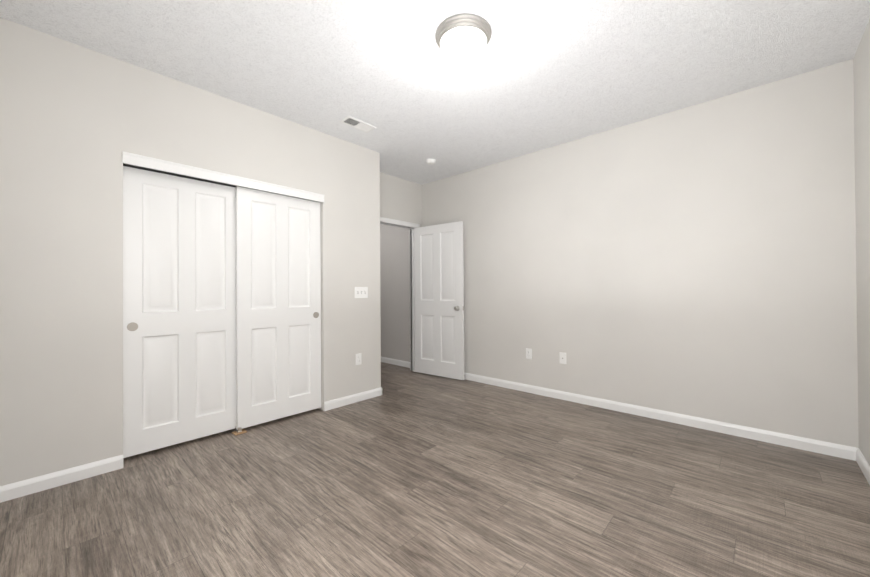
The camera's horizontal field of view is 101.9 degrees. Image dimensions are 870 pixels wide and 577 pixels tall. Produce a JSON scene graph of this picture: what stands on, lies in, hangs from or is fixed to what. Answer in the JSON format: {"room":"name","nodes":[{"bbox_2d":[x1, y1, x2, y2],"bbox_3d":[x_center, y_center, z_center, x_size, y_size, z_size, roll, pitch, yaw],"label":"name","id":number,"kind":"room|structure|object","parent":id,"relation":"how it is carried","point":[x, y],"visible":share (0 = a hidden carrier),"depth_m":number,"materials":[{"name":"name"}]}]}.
{"room":"empty bedroom","nodes":[
{"label":"empty bedroom","id":0,"kind":"room"},
{"bbox_2d":[0,17,380,485],"bbox_3d":[-1.710,-0.163,3.089,0.495,2.692,2.714,-1,-1,43],"label":"wall","id":1,"kind":"structure","parent":0,"point":[76,120],"depth_m":2.23,"materials":[{"name":"beige paint"}]},
{"bbox_2d":[0,455,122,502],"bbox_3d":[-2.243,1.137,2.116,0.014,0.085,0.561,-1,-1,43],"label":"baseboard","id":2,"kind":"structure","parent":1,"relation":"attached to","point":[11,491],"depth_m":2.11,"materials":[{"name":"white wood"}]},
{"bbox_2d":[123,166,235,457],"bbox_3d":[-1.891,0.158,2.686,0.038,1.994,0.745,-1,-1,43],"label":"closet door","id":3,"kind":"structure","parent":1,"relation":"in","point":[179,309],"depth_m":2.63,"materials":[{"name":"white wood"}]},
{"bbox_2d":[123,163,316,201],"bbox_3d":[-1.627,-0.861,2.923,0.134,0.034,1.456,-1,-1,43],"label":"door track","id":4,"kind":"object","parent":1,"relation":"attached to","point":[169,173],"depth_m":2.66,"materials":[{"name":"grey metal"}]},
{"bbox_2d":[122,151,324,202],"bbox_3d":[-1.570,-0.869,2.870,0.020,0.074,1.466,-1,-1,43],"label":"trim","id":5,"kind":"structure","parent":1,"relation":"attached to","point":[158,164],"depth_m":2.71,"materials":[{"name":"white wood"}]},
{"bbox_2d":[236,186,320,429],"bbox_3d":[-1.377,0.158,3.171,0.038,1.994,0.745,-1,-1,43],"label":"closet door","id":6,"kind":"structure","parent":1,"relation":"in","point":[278,313],"depth_m":3.12,"materials":[{"name":"white wood"}]},
{"bbox_2d":[324,387,382,410],"bbox_3d":[-0.826,1.138,3.656,0.014,0.085,0.709,-1,-1,43],"label":"baseboard","id":7,"kind":"structure","parent":1,"relation":"attached to","point":[346,400],"depth_m":3.62,"materials":[{"name":"white wood"}]},
{"bbox_2d":[356,353,360,364],"bbox_3d":[-0.800,0.741,3.694,0.008,0.117,0.072,-1,-1,43],"label":"outlet","id":8,"kind":"object","parent":1,"relation":"attached to","point":[358,359],"visible":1,"depth_m":3.69,"materials":[{"name":"white plastic"}]},
{"bbox_2d":[355,287,367,297],"bbox_3d":[-0.774,0.042,3.725,0.017,0.117,0.164,-1,-1,43],"label":"light switch","id":9,"kind":"object","parent":1,"relation":"attached to","point":[361,292],"visible":1,"depth_m":3.73,"materials":[{"name":"white plastic"}]},
{"bbox_2d":[380,172,421,367],"bbox_3d":[-0.666,-0.160,4.673,0.115,2.692,1.311,-1,-1,43],"label":"wall","id":10,"kind":"structure","parent":0,"point":[400,199],"depth_m":4.82,"materials":[{"name":"beige paint"}]},
{"bbox_2d":[380,217,419,371],"bbox_3d":[-0.586,0.133,4.756,0.155,2.107,0.939,-1,-1,43],"label":"door frame","id":11,"kind":"structure","parent":10,"relation":"attached to","point":[412,294],"depth_m":5.04,"materials":[{"name":"white wood"}]},
{"bbox_2d":[414,221,463,379],"bbox_3d":[0.038,0.157,4.757,0.827,2.030,0.155,-1,0,38],"label":"door","id":12,"kind":"structure","parent":11,"relation":"attached to","point":[439,295],"depth_m":4.72,"materials":[{"name":"white wood"}]},
{"bbox_2d":[0,362,869,576],"bbox_3d":[-0.861,1.217,3.103,7.047,0.080,4.485,-1,-1,43],"label":"floor","id":13,"kind":"structure","parent":0,"point":[408,473],"depth_m":1.92,"materials":[{"name":"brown wood"}]},
{"bbox_2d":[232,427,246,434],"bbox_3d":[-1.607,1.158,2.892,0.088,0.045,0.090,-1,-1,43],"label":"floor guide","id":14,"kind":"object","parent":13,"relation":"on","point":[240,430],"visible":0.9,"depth_m":2.88,"materials":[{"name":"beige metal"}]},
{"bbox_2d":[0,0,869,184],"bbox_3d":[-0.879,-1.554,3.121,7.047,0.080,4.485,-1,-1,43],"label":"ceiling","id":15,"kind":"structure","parent":0,"point":[538,75],"depth_m":2.33,"materials":[{"name":"paint"}]},
{"bbox_2d":[339,116,375,132],"bbox_3d":[-0.710,-1.511,3.253,0.150,0.007,0.305,-1,-1,43],"label":"ceiling vent","id":16,"kind":"object","parent":15,"relation":"in","point":[356,124],"visible":1,"depth_m":3.24,"materials":[{"name":"white metal"}]},
{"bbox_2d":[426,159,435,164],"bbox_3d":[-0.051,-1.493,4.166,0.120,0.040,0.120,-1,-1,43],"label":"smoke detector","id":17,"kind":"object","parent":15,"relation":"attached to","point":[430,161],"visible":1,"depth_m":4.13,"materials":[{"name":"white plastic"}]},
{"bbox_2d":[435,14,490,65],"bbox_3d":[0.171,-1.438,2.127,0.336,0.180,0.336,-1,-1,43],"label":"ceiling light","id":18,"kind":"object","parent":15,"relation":"attached to","point":[462,39],"visible":1,"depth_m":2.04,"materials":[{"name":"white glass"}]},
{"bbox_2d":[380,59,858,447],"bbox_3d":[0.493,-0.168,4.579,6.667,2.692,0.120,-1,-1,43],"label":"wall","id":19,"kind":"structure","parent":0,"point":[698,260],"depth_m":3.01,"materials":[{"name":"beige paint"}]},
{"bbox_2d":[381,356,410,367],"bbox_3d":[-1.129,1.155,5.980,2.359,0.085,0.014,-1,-1,43],"label":"baseboard","id":20,"kind":"structure","parent":19,"relation":"attached to","point":[396,362],"depth_m":5.50,"materials":[{"name":"white wood"}]},
{"bbox_2d":[526,348,531,358],"bbox_3d":[1.056,0.735,3.973,0.072,0.117,0.008,-1,-1,43],"label":"outlet","id":21,"kind":"object","parent":19,"relation":"attached to","point":[528,353],"visible":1,"depth_m":3.97,"materials":[{"name":"white plastic"}]},
{"bbox_2d":[559,352,565,363],"bbox_3d":[1.342,0.733,3.706,0.072,0.117,0.014,-1,-1,43],"label":"outlet plate","id":22,"kind":"object","parent":19,"relation":"attached to","point":[562,358],"visible":1,"depth_m":3.71,"materials":[{"name":"white plastic"}]},
{"bbox_2d":[464,372,857,460],"bbox_3d":[1.322,1.125,3.724,4.073,0.085,0.014,-1,-1,43],"label":"baseboard","id":23,"kind":"structure","parent":19,"relation":"attached to","point":[825,448],"depth_m":2.96,"materials":[{"name":"white wood"}]},
{"bbox_2d":[853,19,869,464],"bbox_3d":[1.546,-0.198,0.889,0.120,2.692,3.885,-1,-1,43],"label":"wall","id":24,"kind":"structure","parent":0,"point":[861,65],"depth_m":2.19,"materials":[{"name":"beige paint"}]},
{"bbox_2d":[856,448,869,484],"bbox_3d":[1.505,1.106,0.926,0.014,0.085,3.885,-1,-1,43],"label":"baseboard","id":25,"kind":"structure","parent":24,"relation":"attached to","point":[863,464],"depth_m":2.20,"materials":[{"name":"white wood"}]}
]}

